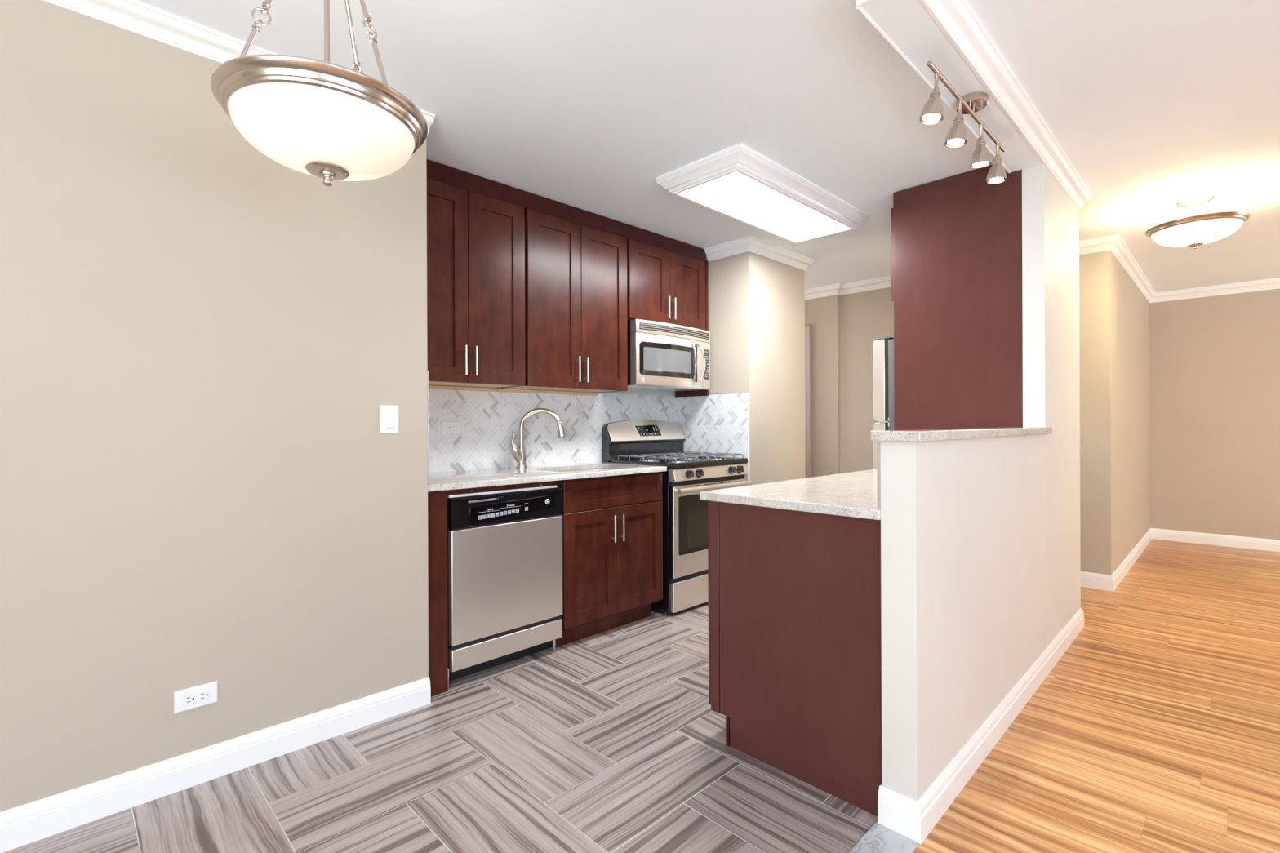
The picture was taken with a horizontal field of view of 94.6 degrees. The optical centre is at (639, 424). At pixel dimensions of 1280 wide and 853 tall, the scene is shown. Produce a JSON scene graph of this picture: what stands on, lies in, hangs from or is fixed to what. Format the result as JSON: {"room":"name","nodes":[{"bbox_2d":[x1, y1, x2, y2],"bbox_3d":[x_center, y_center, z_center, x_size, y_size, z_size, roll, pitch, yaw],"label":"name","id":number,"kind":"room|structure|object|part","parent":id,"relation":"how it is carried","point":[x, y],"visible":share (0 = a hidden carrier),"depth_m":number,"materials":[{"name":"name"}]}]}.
{"room":"kitchen","nodes":[
{"label":"kitchen","id":0,"kind":"room"},
{"bbox_2d":[0,0,428,812],"bbox_3d":[-2.446,-0.045,1.418,3.712,2.450,0.655,0,0,-45],"label":"wall","id":1,"kind":"structure","parent":0,"point":[204,338],"depth_m":1.91,"materials":[{"name":"beige paint"}]},
{"bbox_2d":[173,680,217,714],"bbox_3d":[-1.451,0.894,1.931,0.115,0.070,0.008,0,0,-45],"label":"wall outlet","id":2,"kind":"object","parent":1,"relation":"attached to","point":[188,699],"visible":1,"depth_m":1.93,"materials":[{"name":"white plastic"}]},
{"bbox_2d":[183,689,208,706],"bbox_3d":[-1.449,0.894,1.930,0.067,0.033,0.004,0,0,-45],"label":"receptacle","id":3,"kind":"object","parent":2,"relation":"attached to","point":[191,697],"depth_m":1.93,"materials":[{"name":"white plastic"}]},
{"bbox_2d":[0,676,431,852],"bbox_3d":[-2.207,1.125,1.182,3.714,0.107,0.018,0,0,-45],"label":"baseboard","id":4,"kind":"structure","parent":1,"relation":"attached to","point":[32,822],"depth_m":1.92,"materials":[{"name":"white paint"}]},
{"bbox_2d":[41,0,435,135],"bbox_3d":[-2.194,-1.240,1.159,3.714,0.062,0.082,0,0,-45],"label":"trim","id":5,"kind":"structure","parent":1,"relation":"attached to","point":[135,16],"depth_m":1.85,"materials":[{"name":"white paint"}]},
{"bbox_2d":[379,404,398,433],"bbox_3d":[-1.004,-0.018,2.371,0.074,0.113,0.014,0,0,-45],"label":"light switch","id":6,"kind":"object","parent":1,"relation":"attached to","point":[388,415],"visible":1,"depth_m":2.37,"materials":[{"name":"white plastic"}]},
{"bbox_2d":[427,370,429,484],"bbox_3d":[-0.896,0.015,2.494,0.006,0.483,0.009,0,0,-45],"label":"trim","id":7,"kind":"structure","parent":1,"relation":"attached to","point":[428,371],"depth_m":2.49,"materials":[{"name":"silver metal"}]},
{"bbox_2d":[428,388,676,472],"bbox_3d":[-1.887,-0.047,2.494,6.020,2.450,0.110,0,0,-45],"label":"wall","id":8,"kind":"structure","parent":0,"point":[488,420],"depth_m":3.61,"materials":[{"name":"tile"}]},
{"bbox_2d":[440,421,460,434],"bbox_3d":[-1.040,0.019,3.247,0.114,0.070,0.009,0,0,-45],"label":"backsplash outlet","id":9,"kind":"object","parent":8,"relation":"attached to","point":[446,427],"visible":1,"depth_m":3.24,"materials":[{"name":"white plastic"}]},
{"bbox_2d":[445,424,457,431],"bbox_3d":[-1.038,0.019,3.246,0.067,0.033,0.004,0,0,-45],"label":"receptacle","id":10,"kind":"object","parent":9,"relation":"attached to","point":[448,427],"depth_m":3.25,"materials":[{"name":"white plastic"}]},
{"bbox_2d":[426,177,525,391],"bbox_3d":[-0.971,-0.693,3.064,0.704,1.008,0.368,0,0,-45],"label":"upper cabinet","id":11,"kind":"object","parent":8,"relation":"attached to","point":[476,242],"visible":0.66,"depth_m":2.99,"materials":[{"name":"brown wood"}]},
{"bbox_3d":[-0.995,-0.691,2.845,0.354,0.966,0.019,0,0,-45],"label":"door","id":12,"kind":"part","parent":11,"relation":"part of","materials":[{"name":"brown wood"}]},
{"bbox_3d":[-0.868,-0.318,2.931,0.012,0.148,0.037,0,0,-45],"label":"handle","id":13,"kind":"part","parent":11,"relation":"part of","materials":[{"name":"white metal"}]},
{"bbox_3d":[-0.995,-0.205,3.091,0.702,0.032,0.292,0,0,-45],"label":"panel","id":14,"kind":"part","parent":11,"relation":"part of","materials":[{"name":"brown wood"}]},
{"bbox_3d":[-0.827,-0.318,2.972,0.012,0.148,0.037,0,0,-45],"label":"handle","id":15,"kind":"part","parent":11,"relation":"part of","materials":[{"name":"white metal"}]},
{"bbox_3d":[-0.748,-0.692,3.089,0.334,0.966,0.019,0,0,-45],"label":"door","id":16,"kind":"part","parent":11,"relation":"part of","materials":[{"name":"brown wood"}]},
{"bbox_2d":[496,208,627,395],"bbox_3d":[-0.449,-0.695,3.580,0.761,1.008,0.368,0,0,-45],"label":"upper cabinet","id":17,"kind":"object","parent":8,"relation":"attached to","point":[576,332],"visible":0.8,"depth_m":3.44,"materials":[{"name":"brown wood"}]},
{"bbox_3d":[-0.484,-0.693,3.350,0.370,0.966,0.019,0,0,-45],"label":"door","id":18,"kind":"part","parent":17,"relation":"part of","materials":[{"name":"brown wood"}]},
{"bbox_3d":[-0.473,-0.207,3.607,0.759,0.032,0.292,0,0,-45],"label":"panel","id":19,"kind":"part","parent":17,"relation":"part of","materials":[{"name":"brown wood"}]},
{"bbox_2d":[426,159,706,262],"bbox_3d":[-0.327,-1.228,3.528,2.272,0.094,0.031,0,0,-45],"label":"fascia","id":20,"kind":"object","parent":17,"relation":"attached to","point":[437,171],"visible":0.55,"depth_m":3.35,"materials":[{"name":"brown wood"}]},
{"bbox_3d":[-0.357,-0.320,3.436,0.012,0.148,0.037,0,0,-45],"label":"handle","id":21,"kind":"part","parent":17,"relation":"part of","materials":[{"name":"white metal"}]},
{"bbox_3d":[-0.314,-0.320,3.478,0.012,0.148,0.037,0,0,-45],"label":"handle","id":22,"kind":"part","parent":17,"relation":"part of","materials":[{"name":"white metal"}]},
{"bbox_3d":[-0.218,-0.694,3.612,0.372,0.966,0.019,0,0,-45],"label":"door","id":23,"kind":"part","parent":17,"relation":"part of","materials":[{"name":"brown wood"}]},
{"bbox_2d":[626,239,708,397],"bbox_3d":[0.118,-0.704,4.140,0.825,0.995,0.368,0,0,-45],"label":"upper cabinet","id":24,"kind":"object","parent":8,"relation":"attached to","point":[664,286],"visible":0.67,"depth_m":3.99,"materials":[{"name":"brown wood"}]},
{"bbox_3d":[0.060,-0.928,3.888,0.372,0.501,0.019,0,0,-45],"label":"door","id":25,"kind":"part","parent":24,"relation":"part of","materials":[{"name":"brown wood"}]},
{"bbox_3d":[0.189,-0.785,3.977,0.012,0.148,0.037,0,0,-45],"label":"handle","id":26,"kind":"part","parent":24,"relation":"part of","materials":[{"name":"white metal"}]},
{"bbox_2d":[626,319,710,391],"bbox_3d":[0.152,-0.460,4.123,0.753,0.423,0.430,0,0,-45],"label":"microwave","id":27,"kind":"object","parent":24,"relation":"attached to","point":[662,356],"visible":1,"depth_m":3.94,"materials":[{"name":"silver metal"}]},
{"bbox_3d":[0.201,-0.420,4.002,0.653,0.330,0.087,0,0,-45],"label":"door","id":28,"kind":"part","parent":27,"relation":"part of","materials":[{"name":"silver metal"}]},
{"bbox_3d":[0.405,-0.423,4.114,0.120,0.304,0.062,0,0,-45],"label":"handle","id":29,"kind":"part","parent":27,"relation":"part of","materials":[{"name":"silver metal"}]},
{"bbox_3d":[0.232,-0.785,4.020,0.012,0.148,0.037,0,0,-45],"label":"handle","id":30,"kind":"part","parent":24,"relation":"part of","materials":[{"name":"white metal"}]},
{"bbox_3d":[0.331,-0.929,4.156,0.384,0.501,0.019,0,0,-45],"label":"door","id":31,"kind":"part","parent":24,"relation":"part of","materials":[{"name":"brown wood"}]},
{"bbox_3d":[0.385,-0.705,4.441,0.022,0.994,0.312,0,0,-45],"label":"filler panel","id":32,"kind":"part","parent":24,"relation":"part of","materials":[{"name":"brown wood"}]},
{"bbox_2d":[3,538,1279,852],"bbox_3d":[1.363,1.165,2.325,10.400,0.002,7.800,0,0,-45],"label":"floor","id":33,"kind":"structure","parent":0,"point":[612,740],"depth_m":2.01,"materials":[{"name":"ceramic"}]},
{"bbox_2d":[427,489,448,697],"bbox_3d":[-1.093,0.731,2.769,0.105,0.886,0.600,0,0,-45],"label":"end panel","id":34,"kind":"object","parent":33,"relation":"on","point":[437,500],"visible":0.14,"depth_m":2.56,"materials":[{"name":"brown wood"}]},
{"bbox_2d":[447,480,563,685],"bbox_3d":[-0.811,0.730,3.013,0.637,0.886,0.569,0,0,-45],"label":"dishwasher","id":35,"kind":"object","parent":33,"relation":"on","point":[504,547],"depth_m":2.79,"materials":[{"name":"silver metal"}]},
{"bbox_3d":[-0.656,0.300,2.854,0.637,0.028,0.056,0,0,-45],"label":"counter rail","id":36,"kind":"part","parent":35,"relation":"part of","materials":[{"name":"silver metal"}]},
{"bbox_3d":[-0.626,0.728,2.833,0.609,0.510,0.035,0,0,-45],"label":"door","id":37,"kind":"part","parent":35,"relation":"part of","materials":[{"name":"silver metal"}]},
{"bbox_3d":[-0.626,1.050,2.832,0.605,0.094,0.035,0,0,-45],"label":"kick panel","id":38,"kind":"part","parent":35,"relation":"part of","materials":[{"name":"silver metal"}]},
{"bbox_3d":[-0.626,0.400,2.832,0.611,0.142,0.038,0,0,-45],"label":"control panel","id":39,"kind":"part","parent":35,"relation":"part of","materials":[{"name":"black plastic"}]},
{"bbox_2d":[555,471,662,647],"bbox_3d":[-0.323,0.728,3.504,0.749,0.887,0.637,0,0,-45],"label":"base cabinet","id":40,"kind":"object","parent":33,"relation":"on","point":[612,526],"visible":0.75,"depth_m":3.27,"materials":[{"name":"brown wood"}]},
{"bbox_2d":[427,462,666,491],"bbox_3d":[-0.593,0.271,3.247,1.494,0.028,0.634,0,0,-45],"label":"countertop","id":41,"kind":"structure","parent":40,"relation":"on","point":[463,479],"depth_m":3.06,"materials":[{"name":"white stone"}]},
{"bbox_2d":[510,408,565,468],"bbox_3d":[-0.601,0.081,3.493,0.324,0.353,0.084,0,0,-13],"label":"faucet","id":42,"kind":"object","parent":41,"relation":"on","point":[518,453],"visible":1,"depth_m":3.47,"materials":[{"name":"silver metal"}]},
{"bbox_3d":[-0.730,0.104,3.446,0.054,0.131,0.052,0,0,-45],"label":"lever","id":43,"kind":"part","parent":42,"relation":"part of","materials":[{"name":"silver metal"}]},
{"bbox_3d":[-0.589,0.018,3.493,0.249,0.228,0.027,0,0,-7],"label":"spout","id":44,"kind":"part","parent":42,"relation":"part of","materials":[{"name":"silver metal"}]},
{"bbox_2d":[555,468,613,471],"bbox_3d":[-0.313,0.381,3.474,0.635,0.191,0.404,0,0,-45],"label":"sink","id":45,"kind":"object","parent":41,"relation":"in","point":[590,469],"visible":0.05,"depth_m":3.71,"materials":[{"name":"silver metal"}]},
{"bbox_3d":[-0.264,0.762,3.179,0.368,0.594,0.019,0,0,-45],"label":"door","id":46,"kind":"part","parent":40,"relation":"part of","materials":[{"name":"brown wood"}]},
{"bbox_3d":[-0.133,0.379,3.310,0.741,0.161,0.019,0,0,-45],"label":"false drawer","id":47,"kind":"part","parent":40,"relation":"part of","materials":[{"name":"brown wood"}]},
{"bbox_3d":[-0.144,0.578,3.260,0.012,0.151,0.037,0,0,-45],"label":"handle","id":48,"kind":"part","parent":40,"relation":"part of","materials":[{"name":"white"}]},
{"bbox_3d":[-0.099,0.578,3.305,0.012,0.151,0.037,0,0,-45],"label":"handle","id":49,"kind":"part","parent":40,"relation":"part of","materials":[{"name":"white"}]},
{"bbox_3d":[0.000,0.761,3.440,0.370,0.594,0.019,0,0,-45],"label":"door","id":50,"kind":"part","parent":40,"relation":"part of","materials":[{"name":"brown wood"}]},
{"bbox_2d":[601,419,752,613],"bbox_3d":[0.260,0.569,4.034,0.760,1.201,0.703,0,0,-45],"label":"gas range","id":51,"kind":"object","parent":33,"relation":"on","point":[687,474],"visible":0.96,"depth_m":3.74,"materials":[{"name":"silver metal"}]},
{"bbox_3d":[0.051,0.043,4.243,0.748,0.146,0.076,0,0,-45],"label":"backguard panel","id":52,"kind":"part","parent":51,"relation":"part of","materials":[{"name":"silver metal"}]},
{"bbox_3d":[0.050,0.243,3.970,0.150,0.015,0.150,0,0,-45],"label":"burner","id":53,"kind":"part","parent":51,"relation":"part of","materials":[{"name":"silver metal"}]},
{"bbox_3d":[0.189,0.659,3.575,0.010,0.556,0.024,0,0,-45],"label":"door","id":54,"kind":"part","parent":51,"relation":"part of","materials":[{"name":"silver metal"}]},
{"bbox_3d":[0.243,0.242,3.775,0.150,0.015,0.150,0,0,-45],"label":"burner","id":55,"kind":"part","parent":51,"relation":"part of","materials":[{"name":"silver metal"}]},
{"bbox_2d":[608,456,747,469],"bbox_3d":[0.267,0.255,4.026,0.760,0.036,0.595,0,0,-45],"label":"cooktop","id":56,"kind":"object","parent":51,"relation":"in","point":[709,462],"depth_m":3.87,"materials":[{"name":"black metal"}]},
{"bbox_3d":[0.459,1.055,3.840,0.744,0.178,0.026,0,0,-45],"label":"storage drawer","id":57,"kind":"part","parent":51,"relation":"part of","materials":[{"name":"silver metal"}]},
{"bbox_3d":[0.307,0.310,3.630,0.053,0.053,0.039,0,0,-45],"label":"knob","id":58,"kind":"part","parent":51,"relation":"part of","materials":[{"name":"black plastic"}]},
{"bbox_3d":[0.374,0.310,3.696,0.053,0.053,0.039,0,0,-45],"label":"knob","id":59,"kind":"part","parent":51,"relation":"part of","materials":[{"name":"black plastic"}]},
{"bbox_3d":[0.458,0.657,3.839,0.744,0.558,0.028,0,0,-45],"label":"oven door","id":60,"kind":"part","parent":51,"relation":"part of","materials":[{"name":"silver metal"}]},
{"bbox_3d":[0.463,0.312,3.829,0.754,0.081,0.050,0,0,-45],"label":"control panel","id":61,"kind":"part","parent":51,"relation":"part of","materials":[{"name":"silver metal"}]},
{"bbox_3d":[0.487,0.403,3.807,0.742,0.030,0.061,0,0,-45],"label":"handle","id":62,"kind":"part","parent":51,"relation":"part of","materials":[{"name":"silver metal"}]},
{"bbox_3d":[0.616,0.309,3.934,0.053,0.053,0.039,0,0,-45],"label":"knob","id":63,"kind":"part","parent":51,"relation":"part of","materials":[{"name":"black plastic"}]},
{"bbox_3d":[0.680,0.309,3.998,0.053,0.053,0.039,0,0,-45],"label":"knob","id":64,"kind":"part","parent":51,"relation":"part of","materials":[{"name":"black plastic"}]},
{"bbox_2d":[707,501,881,816],"bbox_3d":[1.019,0.724,2.541,1.562,0.884,0.700,0,0,-45],"label":"base cabinet","id":65,"kind":"object","parent":33,"relation":"on","point":[795,631],"visible":0.52,"depth_m":1.93,"materials":[{"name":"brown wood"}]},
{"bbox_3d":[0.443,0.376,2.401,0.507,0.160,0.019,0,0,-45],"label":"drawer","id":66,"kind":"part","parent":65,"relation":"part of","materials":[{"name":"brown wood"}]},
{"bbox_3d":[0.444,0.760,2.401,0.507,0.592,0.019,0,0,-45],"label":"door","id":67,"kind":"part","parent":65,"relation":"part of","materials":[{"name":"brown wood"}]},
{"bbox_2d":[699,468,880,519],"bbox_3d":[1.026,0.265,2.523,1.592,0.030,0.678,0,0,-45],"label":"countertop","id":68,"kind":"structure","parent":65,"relation":"on","point":[852,494],"depth_m":2.12,"materials":[{"name":"white stone"}]},
{"bbox_2d":[848,822,918,852],"bbox_3d":[-0.798,1.176,0.172,4.299,0.014,0.122,0,0,-45],"label":"threshold","id":69,"kind":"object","parent":33,"relation":"on","point":[879,838],"depth_m":1.64,"materials":[{"name":"grey stone"}]},
{"bbox_2d":[872,337,894,469],"bbox_3d":[1.877,0.325,3.414,0.804,1.635,0.722,0,0,-45],"label":"refrigerator","id":70,"kind":"object","parent":33,"relation":"on","point":[882,348],"visible":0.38,"depth_m":3.35,"materials":[{"name":"grey metal"}]},
{"bbox_3d":[1.646,-0.251,3.647,0.800,0.461,0.069,0,0,-45],"label":"freezer door","id":71,"kind":"part","parent":70,"relation":"part of","materials":[{"name":"silver metal"}]},
{"bbox_3d":[1.649,0.547,3.647,0.800,1.112,0.069,0,0,-45],"label":"fridge door","id":72,"kind":"part","parent":70,"relation":"part of","materials":[{"name":"silver metal"}]},
{"bbox_2d":[893,164,1022,430],"bbox_3d":[1.629,-0.061,3.060,0.018,2.449,0.610,0,0,-45],"label":"panel","id":73,"kind":"object","parent":33,"relation":"on","point":[958,323],"visible":0.44,"depth_m":3.03,"materials":[{"name":"brown wood"}]},
{"bbox_2d":[137,0,1279,293],"bbox_3d":[1.370,-1.335,2.343,10.650,0.100,8.000,0,0,-45],"label":"ceiling","id":74,"kind":"structure","parent":0,"point":[1154,104],"depth_m":2.31,"materials":[{"name":"paint"}]},
{"bbox_2d":[210,0,427,186],"bbox_3d":[-0.769,-0.931,1.451,0.465,0.692,0.465,0,0,2],"label":"pendant lamp","id":75,"kind":"object","parent":74,"relation":"hanging from","point":[326,120],"visible":1,"depth_m":1.33,"materials":[{"name":"white glass"}]},
{"bbox_3d":[-0.875,-1.007,1.395,0.177,0.492,0.017,0,0,-28],"label":"suspension rod","id":76,"kind":"part","parent":75,"relation":"part of","materials":[{"name":"silver metal"}]},
{"bbox_3d":[-0.768,-0.680,1.451,0.403,0.107,0.403,0,0,-45],"label":"lamp shade","id":77,"kind":"part","parent":75,"relation":"part of","materials":[{"name":"white glass"}]},
{"bbox_3d":[-0.769,-0.937,1.451,0.012,0.630,0.012,0,0,-45],"label":"stem","id":78,"kind":"part","parent":75,"relation":"part of","materials":[{"name":"silver metal"}]},
{"bbox_3d":[-0.761,-1.007,1.570,0.021,0.490,0.170,0,0,4],"label":"cord","id":79,"kind":"part","parent":75,"relation":"part of","materials":[{"name":"white plastic"}]},
{"bbox_3d":[-0.761,-1.007,1.570,0.019,0.492,0.177,0,0,4],"label":"suspension rod","id":80,"kind":"part","parent":75,"relation":"part of","materials":[{"name":"silver metal"}]},
{"bbox_3d":[-0.660,-1.008,1.402,0.177,0.492,0.019,0,0,24],"label":"suspension rod","id":81,"kind":"part","parent":75,"relation":"part of","materials":[{"name":"silver metal"}]},
{"bbox_2d":[655,143,869,243],"bbox_3d":[0.746,-1.241,3.353,1.338,0.082,0.536,0,0,-45],"label":"ceiling light","id":82,"kind":"object","parent":74,"relation":"attached to","point":[737,182],"visible":1,"depth_m":3.15,"materials":[{"name":"white paint"}]},
{"bbox_2d":[861,0,1042,172],"bbox_3d":[1.265,-1.253,2.246,1.634,0.065,0.140,0,0,-45],"label":"beam","id":83,"kind":"structure","parent":74,"relation":"attached to","point":[908,24],"depth_m":1.99,"materials":[{"name":"paint"}]},
{"bbox_2d":[856,4,1010,173],"bbox_3d":[1.216,-1.222,2.295,1.628,0.014,0.014,0,0,-45],"label":"trim","id":84,"kind":"structure","parent":83,"relation":"attached to","point":[860,9],"depth_m":2.00,"materials":[{"name":"white paint"}]},
{"bbox_2d":[919,60,1006,184],"bbox_3d":[1.248,-1.114,2.221,0.876,0.210,0.107,0,0,-45],"label":"track light","id":85,"kind":"object","parent":83,"relation":"attached to","point":[932,113],"visible":1,"depth_m":2.17,"materials":[{"name":"silver metal"}]},
{"bbox_3d":[1.248,-1.172,2.221,0.876,0.016,0.016,0,0,-45],"label":"rod","id":86,"kind":"part","parent":85,"relation":"part of","materials":[{"name":"silver metal"}]},
{"bbox_2d":[855,0,1092,209],"bbox_3d":[1.573,-1.253,2.506,2.563,0.066,0.202,0,0,-45],"label":"trim","id":87,"kind":"structure","parent":83,"relation":"attached to","point":[957,19],"depth_m":2.17,"materials":[{"name":"white paint"}]},
{"bbox_2d":[1145,194,1250,248],"bbox_3d":[3.196,-1.150,3.398,0.440,0.284,0.440,0,0,-45],"label":"lamp","id":88,"kind":"object","parent":74,"relation":"attached to","point":[1195,230],"visible":1,"depth_m":3.32,"materials":[{"name":"white glass"}]},
{"bbox_3d":[3.186,-1.210,3.521,0.012,0.123,0.170,0,0,-5],"label":"arm","id":89,"kind":"part","parent":88,"relation":"part of","materials":[{"name":"silver metal"}]},
{"bbox_3d":[3.094,-1.209,3.327,0.170,0.123,0.012,0,0,-35],"label":"arm","id":90,"kind":"part","parent":88,"relation":"part of","materials":[{"name":"silver metal"}]},
{"bbox_3d":[3.196,-1.149,3.398,0.012,0.232,0.012,0,0,-45],"label":"stem","id":91,"kind":"part","parent":88,"relation":"part of","materials":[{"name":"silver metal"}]},
{"bbox_3d":[3.196,-1.081,3.398,0.380,0.087,0.380,0,0,-45],"label":"lamp shade","id":92,"kind":"part","parent":88,"relation":"part of","materials":[{"name":"white glass"}]},
{"bbox_3d":[3.308,-1.210,3.345,0.170,0.123,0.012,0,0,25],"label":"arm","id":93,"kind":"part","parent":88,"relation":"part of","materials":[{"name":"silver metal"}]},
{"bbox_2d":[706,251,805,485],"bbox_3d":[0.790,-0.058,4.601,0.750,2.450,0.674,0,0,-45],"label":"wall column","id":94,"kind":"structure","parent":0,"point":[757,302],"depth_m":4.28,"materials":[{"name":"beige paint"}]},
{"bbox_2d":[676,392,747,485],"bbox_3d":[0.518,0.176,4.330,0.001,0.784,0.656,0,0,-45],"label":"backsplash","id":95,"kind":"structure","parent":94,"relation":"attached to","point":[714,424],"depth_m":4.29,"materials":[{"name":"tile"}]},
{"bbox_2d":[710,391,749,394],"bbox_3d":[0.634,-0.219,4.216,0.011,0.006,0.344,0,0,-45],"label":"trim","id":96,"kind":"structure","parent":95,"relation":"attached to","point":[743,392],"depth_m":4.20,"materials":[{"name":"silver metal"}]},
{"bbox_2d":[747,392,749,485],"bbox_3d":[0.754,0.173,4.096,0.011,0.788,0.008,0,0,-45],"label":"trim","id":97,"kind":"structure","parent":95,"relation":"attached to","point":[748,393],"depth_m":4.09,"materials":[{"name":"white paint"}]},
{"bbox_2d":[703,235,814,271],"bbox_3d":[0.915,-1.241,4.469,0.860,0.085,0.414,0,0,-45],"label":"trim","id":98,"kind":"structure","parent":94,"relation":"attached to","point":[752,244],"depth_m":4.24,"materials":[{"name":"white paint"}]},
{"bbox_2d":[804,294,840,477],"bbox_3d":[1.203,-0.060,6.252,0.200,2.450,1.995,0,0,-45],"label":"wall","id":99,"kind":"structure","parent":0,"point":[822,314],"depth_m":5.56,"materials":[{"name":"beige paint"}]},
{"bbox_2d":[804,325,811,478],"bbox_3d":[1.308,0.112,5.981,0.034,2.105,0.928,0,0,-45],"label":"door","id":100,"kind":"structure","parent":99,"relation":"in","point":[807,328],"depth_m":5.65,"materials":[{"name":"beige paint"}]},
{"bbox_2d":[880,434,1045,801],"bbox_3d":[1.305,0.606,2.249,1.585,1.117,0.100,0,0,-45],"label":"wall","id":101,"kind":"structure","parent":0,"point":[963,521],"depth_m":1.88,"materials":[{"name":"paint"}]},
{"bbox_2d":[876,441,880,510],"bbox_3d":[0.703,0.151,1.733,0.007,0.200,0.010,0,0,-45],"label":"trim","id":102,"kind":"structure","parent":101,"relation":"attached to","point":[878,443],"depth_m":1.73,"materials":[{"name":"white paint"}]},
{"bbox_2d":[870,426,1052,441],"bbox_3d":[1.308,0.032,2.250,1.647,0.030,0.146,0,0,-45],"label":"ledge cap","id":103,"kind":"object","parent":101,"relation":"on","point":[916,435],"visible":1,"depth_m":1.82,"materials":[{"name":"white stone"}]},
{"bbox_2d":[877,608,1084,844],"bbox_3d":[1.618,1.110,2.551,2.480,0.107,0.120,0,0,-45],"label":"baseboard","id":104,"kind":"structure","parent":101,"relation":"attached to","point":[911,819],"depth_m":1.92,"materials":[{"name":"white paint"}]},
{"bbox_2d":[840,250,1150,575],"bbox_3d":[3.527,-0.069,5.750,2.700,2.450,1.985,0,0,-45],"label":"wall","id":105,"kind":"structure","parent":0,"point":[1114,313],"depth_m":4.59,"materials":[{"name":"beige paint"}]},
{"bbox_2d":[1022,164,1080,648],"bbox_3d":[2.178,-0.064,3.107,0.866,2.450,0.090,0,0,-45],"label":"wall pillar","id":106,"kind":"structure","parent":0,"point":[1050,218],"depth_m":2.92,"materials":[{"name":"paint"}]},
{"bbox_2d":[890,169,1022,301],"bbox_3d":[1.920,-0.987,3.367,0.831,0.593,0.633,0,0,-45],"label":"upper cabinet","id":107,"kind":"object","parent":106,"relation":"attached to","point":[891,209],"visible":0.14,"depth_m":3.29,"materials":[{"name":"brown wood"}]},
{"bbox_3d":[1.556,-0.949,3.439,0.413,0.514,0.019,0,0,-45],"label":"door","id":108,"kind":"part","parent":107,"relation":"part of","materials":[{"name":"brown wood"}]},
{"bbox_2d":[1149,288,1279,540],"bbox_3d":[6.544,-0.081,4.581,0.150,2.450,3.920,0,0,-45],"label":"wall","id":109,"kind":"structure","parent":0,"point":[1215,361],"depth_m":5.59,"materials":[{"name":"beige paint"}]},
{"bbox_2d":[804,234,1279,302],"bbox_3d":[4.084,-1.252,4.993,7.993,0.088,2.245,0,0,12],"label":"trim","id":110,"kind":"structure","parent":109,"relation":"attached to","point":[1115,244],"depth_m":5.35,"materials":[{"name":"white paint"}]},
{"bbox_2d":[1080,528,1279,591],"bbox_3d":[4.110,1.100,5.019,7.970,0.107,2.189,0,0,12],"label":"baseboard","id":111,"kind":"structure","parent":109,"relation":"attached to","point":[1088,580],"depth_m":5.39,"materials":[{"name":"white paint"}]}
]}

